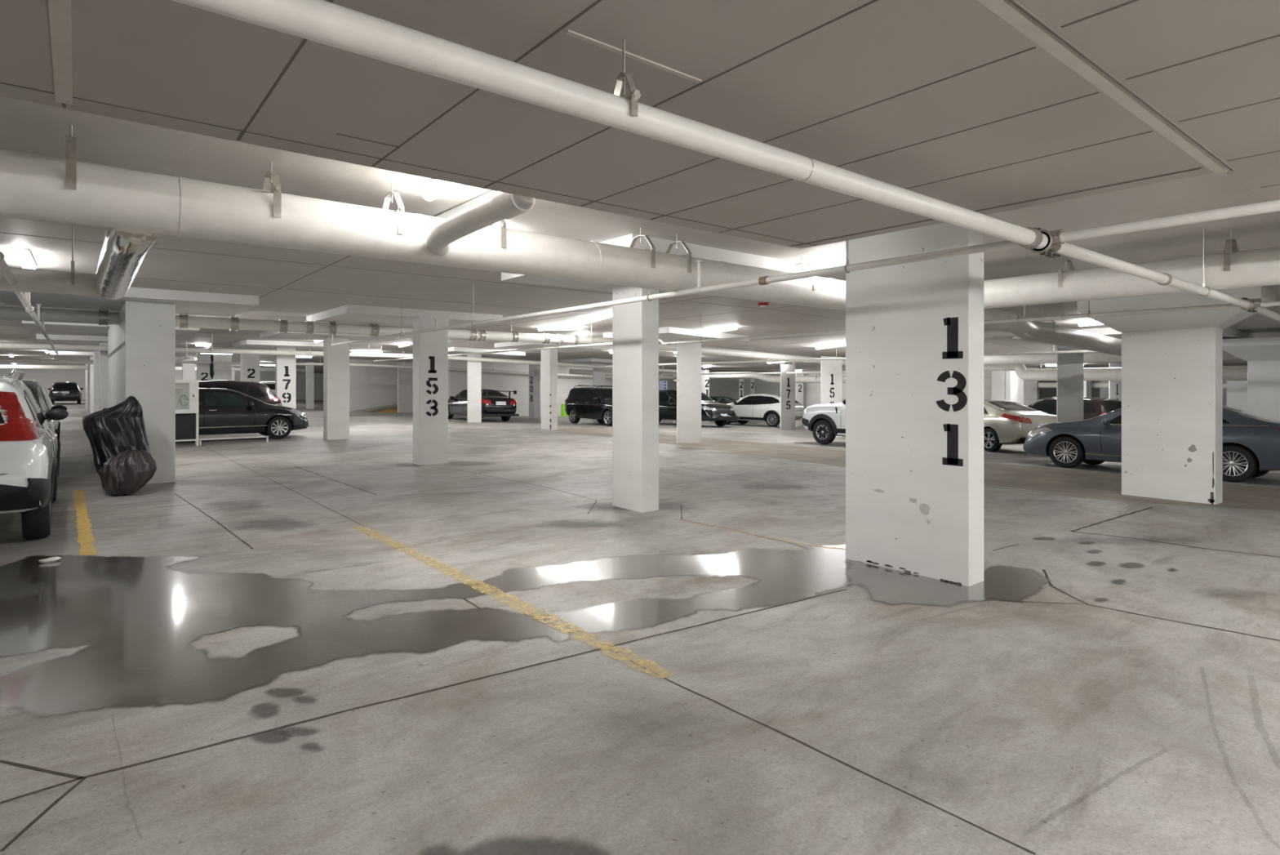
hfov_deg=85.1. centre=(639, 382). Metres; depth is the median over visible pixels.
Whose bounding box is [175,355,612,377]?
drain pipe
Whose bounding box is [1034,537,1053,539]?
stain
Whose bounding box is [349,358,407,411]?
wall
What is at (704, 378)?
concrete column
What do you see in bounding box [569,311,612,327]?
ceiling light
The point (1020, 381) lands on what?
concrete column
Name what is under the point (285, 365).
concrete column
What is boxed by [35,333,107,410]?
concrete column
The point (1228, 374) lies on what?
drain pipe
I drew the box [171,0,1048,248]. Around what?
pipe
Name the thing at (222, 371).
concrete column
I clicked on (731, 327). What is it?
ceiling light
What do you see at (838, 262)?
ceiling light
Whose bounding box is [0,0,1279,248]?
ceiling
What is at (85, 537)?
floor marking
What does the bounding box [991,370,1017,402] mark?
concrete column
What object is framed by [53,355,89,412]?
concrete column
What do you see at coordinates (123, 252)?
pipe
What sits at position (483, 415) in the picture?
diffuser
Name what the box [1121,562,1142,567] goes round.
stain
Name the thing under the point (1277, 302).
branch
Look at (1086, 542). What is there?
stain
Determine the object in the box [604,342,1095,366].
pipe
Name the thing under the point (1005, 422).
car
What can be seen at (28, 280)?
drain pipe
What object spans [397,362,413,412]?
concrete column
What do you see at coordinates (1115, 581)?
stain
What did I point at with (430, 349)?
concrete column
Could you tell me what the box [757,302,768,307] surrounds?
fire alarm
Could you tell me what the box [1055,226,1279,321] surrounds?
pipe
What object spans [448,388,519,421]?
car
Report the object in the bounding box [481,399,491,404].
tail lamp
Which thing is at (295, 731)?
stain
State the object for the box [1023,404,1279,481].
car
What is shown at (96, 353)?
concrete column
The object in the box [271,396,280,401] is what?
tail lamp
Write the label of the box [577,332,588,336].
ceiling light
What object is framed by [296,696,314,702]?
stain
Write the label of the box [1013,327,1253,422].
concrete column
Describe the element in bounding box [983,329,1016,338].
pipe
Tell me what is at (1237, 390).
concrete column
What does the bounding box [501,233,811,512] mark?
concrete column
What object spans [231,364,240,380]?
concrete column
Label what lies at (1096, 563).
stain
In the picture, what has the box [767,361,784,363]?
ceiling light
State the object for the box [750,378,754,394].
concrete column
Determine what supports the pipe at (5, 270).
hanging from the ceiling at (289, 284)
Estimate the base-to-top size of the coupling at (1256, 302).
0.156 m
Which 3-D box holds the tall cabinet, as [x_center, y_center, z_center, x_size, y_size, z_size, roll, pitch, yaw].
[-11.646,0.760,17.528,0.930,1.680,0.275,0,0,-39]
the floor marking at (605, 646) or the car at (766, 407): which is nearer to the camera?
the floor marking at (605, 646)
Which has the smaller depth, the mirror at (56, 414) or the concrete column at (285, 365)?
the mirror at (56, 414)
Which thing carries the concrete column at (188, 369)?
on the floor at (1144, 718)
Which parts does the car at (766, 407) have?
trim, arch trim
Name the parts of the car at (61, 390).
licence plate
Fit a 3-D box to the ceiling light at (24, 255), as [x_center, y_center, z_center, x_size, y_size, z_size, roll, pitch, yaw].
[-7.015,-1.383,7.960,0.140,0.093,1.400,0,0,-38]
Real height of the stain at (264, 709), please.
0.001 m
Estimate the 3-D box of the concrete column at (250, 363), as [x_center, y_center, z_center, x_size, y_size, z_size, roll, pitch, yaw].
[-15.177,0.090,27.172,3.000,3.060,3.000,0,0,-39]
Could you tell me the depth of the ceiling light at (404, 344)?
25.45 m
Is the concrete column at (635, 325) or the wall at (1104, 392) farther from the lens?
the wall at (1104, 392)
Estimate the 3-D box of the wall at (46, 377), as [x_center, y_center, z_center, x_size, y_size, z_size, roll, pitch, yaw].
[-36.160,0.585,78.914,61.000,4.030,0.200,0,0,-39]
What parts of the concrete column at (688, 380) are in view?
drop panel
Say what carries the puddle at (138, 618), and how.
on the floor at (1144, 718)
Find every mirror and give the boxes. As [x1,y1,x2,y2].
[43,408,68,420]
[49,404,66,410]
[247,401,253,407]
[1101,417,1110,425]
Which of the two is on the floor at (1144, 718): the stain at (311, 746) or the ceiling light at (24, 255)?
the stain at (311, 746)
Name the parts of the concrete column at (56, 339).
drop panel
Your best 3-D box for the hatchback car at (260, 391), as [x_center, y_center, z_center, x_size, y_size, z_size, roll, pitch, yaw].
[-13.996,0.758,21.992,4.662,1.685,2.144,0,0,-39]
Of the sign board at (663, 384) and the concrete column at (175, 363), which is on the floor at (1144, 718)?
the concrete column at (175, 363)
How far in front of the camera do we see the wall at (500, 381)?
40.35 m
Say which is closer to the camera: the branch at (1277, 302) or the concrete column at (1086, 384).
the branch at (1277, 302)
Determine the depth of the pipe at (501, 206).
4.30 m
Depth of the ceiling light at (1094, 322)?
14.16 m
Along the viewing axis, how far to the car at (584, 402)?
30.46 m
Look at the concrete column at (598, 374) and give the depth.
34.70 m
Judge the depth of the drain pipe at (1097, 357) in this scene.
20.00 m
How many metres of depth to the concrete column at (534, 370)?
36.20 m
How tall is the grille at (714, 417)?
0.184 m
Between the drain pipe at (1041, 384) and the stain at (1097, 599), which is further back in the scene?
the drain pipe at (1041, 384)
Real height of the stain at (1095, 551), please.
0.001 m
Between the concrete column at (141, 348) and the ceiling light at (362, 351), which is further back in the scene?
the ceiling light at (362, 351)
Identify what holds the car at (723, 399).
on the floor at (1144, 718)
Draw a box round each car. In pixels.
[0,368,68,538]
[17,378,66,439]
[47,381,83,404]
[105,380,281,408]
[175,387,308,439]
[260,381,275,393]
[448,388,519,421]
[564,384,612,426]
[658,389,739,426]
[709,395,738,422]
[725,393,804,426]
[802,399,845,444]
[983,399,1056,451]
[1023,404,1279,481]
[1027,396,1121,419]
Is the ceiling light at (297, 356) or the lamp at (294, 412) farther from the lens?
the ceiling light at (297, 356)
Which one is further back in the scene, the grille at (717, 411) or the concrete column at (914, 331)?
the grille at (717, 411)
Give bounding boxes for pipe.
[0,124,1121,355]
[0,224,102,297]
[0,251,58,354]
[0,306,845,365]
[0,342,702,373]
[0,358,93,364]
[0,364,306,372]
[93,227,161,299]
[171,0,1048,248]
[175,341,189,361]
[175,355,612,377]
[330,239,1020,346]
[373,338,671,361]
[426,191,535,256]
[568,368,674,378]
[604,342,1095,366]
[658,365,1247,375]
[659,364,845,382]
[709,376,991,379]
[983,230,1279,308]
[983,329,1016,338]
[983,350,1241,364]
[983,364,1247,380]
[1038,382,1226,388]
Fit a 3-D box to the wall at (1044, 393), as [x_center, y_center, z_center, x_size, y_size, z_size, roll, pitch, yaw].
[16.620,0.585,62.307,0.200,4.030,92.000,0,0,-39]
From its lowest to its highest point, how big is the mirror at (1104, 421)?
0.150 m
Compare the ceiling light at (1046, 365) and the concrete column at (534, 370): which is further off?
the concrete column at (534, 370)
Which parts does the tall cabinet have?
rail, door, leg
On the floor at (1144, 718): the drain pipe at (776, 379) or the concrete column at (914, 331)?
the concrete column at (914, 331)
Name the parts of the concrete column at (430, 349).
drop panel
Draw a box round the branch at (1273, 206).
[1060,199,1279,241]
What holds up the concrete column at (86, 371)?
on the floor at (1144, 718)
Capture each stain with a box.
[253,703,276,716]
[255,731,288,742]
[267,688,302,696]
[281,727,314,734]
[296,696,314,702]
[303,743,319,749]
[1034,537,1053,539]
[1080,541,1093,543]
[1086,549,1100,553]
[1088,561,1103,565]
[1095,598,1106,601]
[1111,579,1124,583]
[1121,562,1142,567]
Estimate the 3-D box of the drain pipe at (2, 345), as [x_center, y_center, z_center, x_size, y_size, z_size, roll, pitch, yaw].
[-9.199,-0.941,27.284,32.003,0.979,0.214,0,0,-39]
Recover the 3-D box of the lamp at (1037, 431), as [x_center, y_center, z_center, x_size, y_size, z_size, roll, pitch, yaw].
[8.603,1.067,15.068,0.120,0.228,0.633,0,0,-15]
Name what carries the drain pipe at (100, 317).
hanging from the ceiling at (289, 284)
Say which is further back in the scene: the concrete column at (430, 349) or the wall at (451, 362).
the wall at (451, 362)
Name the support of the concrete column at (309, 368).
on the floor at (1144, 718)
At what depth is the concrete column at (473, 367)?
29.26 m
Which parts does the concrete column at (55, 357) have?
drop panel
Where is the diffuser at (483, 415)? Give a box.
[481,413,519,416]
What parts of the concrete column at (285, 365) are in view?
drop panel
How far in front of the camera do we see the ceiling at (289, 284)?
7.72 m
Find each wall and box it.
[0,368,323,399]
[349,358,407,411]
[407,359,453,398]
[453,360,726,416]
[726,367,1039,408]
[1039,380,1099,399]
[1099,380,1226,406]
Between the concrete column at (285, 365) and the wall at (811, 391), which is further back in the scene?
the wall at (811, 391)
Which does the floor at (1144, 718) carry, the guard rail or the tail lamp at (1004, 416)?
the guard rail
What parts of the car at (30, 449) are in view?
roof rail, bumper trim, trim, arch trim, arch trim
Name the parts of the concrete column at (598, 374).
drop panel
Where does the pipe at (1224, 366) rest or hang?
hanging from the ceiling at (289, 284)
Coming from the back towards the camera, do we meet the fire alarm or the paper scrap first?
the fire alarm
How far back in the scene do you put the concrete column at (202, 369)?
30.75 m
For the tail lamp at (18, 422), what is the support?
attached to the car at (30, 449)
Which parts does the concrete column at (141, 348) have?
drop panel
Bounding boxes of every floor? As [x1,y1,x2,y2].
[0,400,1279,854]
[540,428,1279,510]
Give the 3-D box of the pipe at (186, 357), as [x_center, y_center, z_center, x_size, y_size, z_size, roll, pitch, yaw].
[-17.627,-0.979,25.935,0.070,0.545,13.500,0,0,-39]
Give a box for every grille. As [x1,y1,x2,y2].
[712,415,739,419]
[715,408,732,413]
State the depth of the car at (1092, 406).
23.16 m
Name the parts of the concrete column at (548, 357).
drop panel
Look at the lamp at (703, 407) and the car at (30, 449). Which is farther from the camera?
the lamp at (703, 407)
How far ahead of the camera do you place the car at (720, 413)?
32.35 m
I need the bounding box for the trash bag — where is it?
[82,395,156,495]
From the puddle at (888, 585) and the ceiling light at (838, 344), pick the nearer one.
the puddle at (888, 585)
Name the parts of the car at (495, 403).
wing blade, bumper trim, licence plate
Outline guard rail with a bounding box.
[199,435,268,444]
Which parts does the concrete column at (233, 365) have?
drop panel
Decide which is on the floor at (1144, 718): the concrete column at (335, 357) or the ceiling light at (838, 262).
the concrete column at (335, 357)
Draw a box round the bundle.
[209,333,214,378]
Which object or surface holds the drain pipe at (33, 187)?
hanging from the ceiling at (289, 284)
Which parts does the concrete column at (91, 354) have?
drop panel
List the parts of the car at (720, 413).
trim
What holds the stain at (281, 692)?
on the floor at (1144, 718)
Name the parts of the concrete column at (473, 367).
drop panel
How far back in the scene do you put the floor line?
7.19 m
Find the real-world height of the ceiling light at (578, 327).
0.093 m
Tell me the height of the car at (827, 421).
1.812 m
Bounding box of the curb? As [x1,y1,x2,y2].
[376,409,397,412]
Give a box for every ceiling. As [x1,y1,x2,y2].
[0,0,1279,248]
[0,96,1279,373]
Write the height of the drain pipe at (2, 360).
0.197 m
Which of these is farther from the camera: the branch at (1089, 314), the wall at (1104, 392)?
the wall at (1104, 392)
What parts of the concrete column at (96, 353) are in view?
drop panel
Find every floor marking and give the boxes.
[73,489,97,555]
[354,526,670,678]
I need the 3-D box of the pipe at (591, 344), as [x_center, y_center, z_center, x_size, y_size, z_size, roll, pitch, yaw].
[-5.297,-1.116,22.137,0.080,0.629,18.912,0,0,-39]
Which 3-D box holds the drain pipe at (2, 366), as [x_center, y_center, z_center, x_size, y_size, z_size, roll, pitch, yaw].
[-29.492,-0.833,40.453,19.004,0.271,0.240,0,0,-39]
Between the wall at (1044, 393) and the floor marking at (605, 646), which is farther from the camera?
the wall at (1044, 393)
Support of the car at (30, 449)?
on the floor at (1144, 718)
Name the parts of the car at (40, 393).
arch trim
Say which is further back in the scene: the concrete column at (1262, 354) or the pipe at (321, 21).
the concrete column at (1262, 354)
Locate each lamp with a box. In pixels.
[0,394,36,440]
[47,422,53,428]
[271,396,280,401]
[290,408,304,416]
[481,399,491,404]
[510,400,515,404]
[701,405,710,409]
[1000,413,1024,421]
[1017,417,1032,423]
[1027,427,1052,435]
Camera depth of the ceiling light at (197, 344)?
25.55 m
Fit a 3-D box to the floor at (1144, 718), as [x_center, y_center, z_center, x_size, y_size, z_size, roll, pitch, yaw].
[-7.175,2.082,43.067,61.000,0.966,92.000,0,0,-39]
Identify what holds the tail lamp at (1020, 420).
attached to the car at (1005, 422)
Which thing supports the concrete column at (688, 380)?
on the floor at (1086, 484)
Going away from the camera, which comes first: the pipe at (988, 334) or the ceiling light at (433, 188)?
the ceiling light at (433, 188)
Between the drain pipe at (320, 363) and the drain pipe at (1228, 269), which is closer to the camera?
the drain pipe at (1228, 269)
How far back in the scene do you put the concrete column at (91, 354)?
32.71 m
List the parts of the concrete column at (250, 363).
drop panel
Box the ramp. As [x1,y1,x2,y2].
[350,404,397,412]
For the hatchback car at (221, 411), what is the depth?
19.30 m
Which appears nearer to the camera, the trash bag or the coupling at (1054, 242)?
the coupling at (1054, 242)
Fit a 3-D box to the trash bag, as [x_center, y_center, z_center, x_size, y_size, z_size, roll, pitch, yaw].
[-7.575,0.899,10.165,0.874,1.416,1.167,0,0,-36]
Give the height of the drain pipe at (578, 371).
0.854 m
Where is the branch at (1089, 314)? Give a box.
[669,267,1240,344]
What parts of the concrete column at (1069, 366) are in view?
drop panel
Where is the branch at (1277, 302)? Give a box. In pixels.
[1257,300,1279,306]
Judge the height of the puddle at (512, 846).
0.001 m
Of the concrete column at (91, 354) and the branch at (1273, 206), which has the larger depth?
the concrete column at (91, 354)
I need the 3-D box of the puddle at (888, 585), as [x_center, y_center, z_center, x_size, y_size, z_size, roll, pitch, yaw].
[2.398,1.596,5.735,1.880,0.001,1.560,0,0,-39]
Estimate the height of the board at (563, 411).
0.750 m
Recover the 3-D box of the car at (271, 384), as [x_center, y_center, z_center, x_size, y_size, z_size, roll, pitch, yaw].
[-23.609,0.758,43.990,2.145,1.685,4.662,0,0,-39]
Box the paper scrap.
[38,556,61,562]
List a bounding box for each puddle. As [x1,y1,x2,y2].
[0,544,853,716]
[423,840,603,854]
[845,560,1051,606]
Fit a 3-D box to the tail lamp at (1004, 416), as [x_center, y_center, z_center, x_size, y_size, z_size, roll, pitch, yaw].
[9.924,0.923,18.637,0.228,0.186,0.605,0,0,-34]
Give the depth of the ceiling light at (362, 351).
31.16 m
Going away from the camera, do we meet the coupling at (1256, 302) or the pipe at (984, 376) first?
the coupling at (1256, 302)
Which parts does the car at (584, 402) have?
arch trim, roof rail, trim, arch trim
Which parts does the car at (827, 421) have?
trim, arch trim, trim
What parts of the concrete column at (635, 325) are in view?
drop panel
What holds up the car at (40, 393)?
on the floor at (1144, 718)
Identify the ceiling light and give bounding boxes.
[11,247,36,269]
[195,343,208,346]
[296,355,311,357]
[351,350,382,352]
[397,342,410,346]
[418,178,461,200]
[537,325,583,330]
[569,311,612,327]
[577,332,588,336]
[703,325,738,334]
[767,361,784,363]
[811,257,845,269]
[815,342,845,349]
[1044,363,1084,366]
[1077,320,1102,326]
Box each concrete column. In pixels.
[0,287,258,484]
[22,320,199,335]
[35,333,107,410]
[45,349,99,412]
[49,351,93,413]
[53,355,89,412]
[84,364,87,408]
[175,363,196,379]
[182,357,195,379]
[196,353,211,380]
[200,342,299,382]
[211,355,231,380]
[231,339,323,408]
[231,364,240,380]
[259,330,402,439]
[306,304,502,465]
[306,361,314,408]
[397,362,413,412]
[448,346,525,422]
[494,341,608,430]
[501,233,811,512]
[528,364,540,418]
[557,358,612,421]
[603,326,749,443]
[701,369,709,422]
[738,378,743,399]
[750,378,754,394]
[780,364,795,429]
[795,373,803,404]
[820,355,842,437]
[845,222,983,586]
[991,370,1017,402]
[1004,370,1023,404]
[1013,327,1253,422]
[1076,285,1275,504]
[1083,380,1091,396]
[1108,362,1121,400]
[1222,337,1279,473]
[1226,367,1247,411]
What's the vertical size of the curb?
0.254 m
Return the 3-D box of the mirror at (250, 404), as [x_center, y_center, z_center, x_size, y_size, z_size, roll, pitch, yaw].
[-10.794,0.610,19.346,0.146,0.150,0.272,0,0,-39]
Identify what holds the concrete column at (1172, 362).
on the floor at (1086, 484)
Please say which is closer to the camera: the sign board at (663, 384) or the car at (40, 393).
the car at (40, 393)
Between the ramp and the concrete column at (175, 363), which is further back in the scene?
the concrete column at (175, 363)
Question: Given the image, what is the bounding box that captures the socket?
[491,191,535,219]
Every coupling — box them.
[1024,227,1064,257]
[1240,297,1261,312]
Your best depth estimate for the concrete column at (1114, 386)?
24.21 m
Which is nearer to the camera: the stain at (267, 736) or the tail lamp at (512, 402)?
the stain at (267, 736)
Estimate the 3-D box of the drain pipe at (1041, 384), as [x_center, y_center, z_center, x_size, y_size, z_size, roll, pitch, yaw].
[22.335,0.115,29.634,0.260,0.256,10.000,0,0,-39]
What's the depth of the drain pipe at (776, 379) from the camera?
35.58 m
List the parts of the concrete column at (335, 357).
drop panel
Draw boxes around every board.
[561,404,568,416]
[659,361,667,389]
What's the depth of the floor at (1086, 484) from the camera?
12.28 m
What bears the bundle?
hanging from the ceiling at (289, 284)
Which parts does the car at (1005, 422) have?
bumper trim, licence plate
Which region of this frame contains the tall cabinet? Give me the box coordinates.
[175,379,199,445]
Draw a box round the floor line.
[684,520,843,549]
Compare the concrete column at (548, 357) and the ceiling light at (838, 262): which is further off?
the concrete column at (548, 357)
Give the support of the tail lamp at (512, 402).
attached to the car at (495, 403)
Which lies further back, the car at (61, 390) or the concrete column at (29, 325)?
the car at (61, 390)

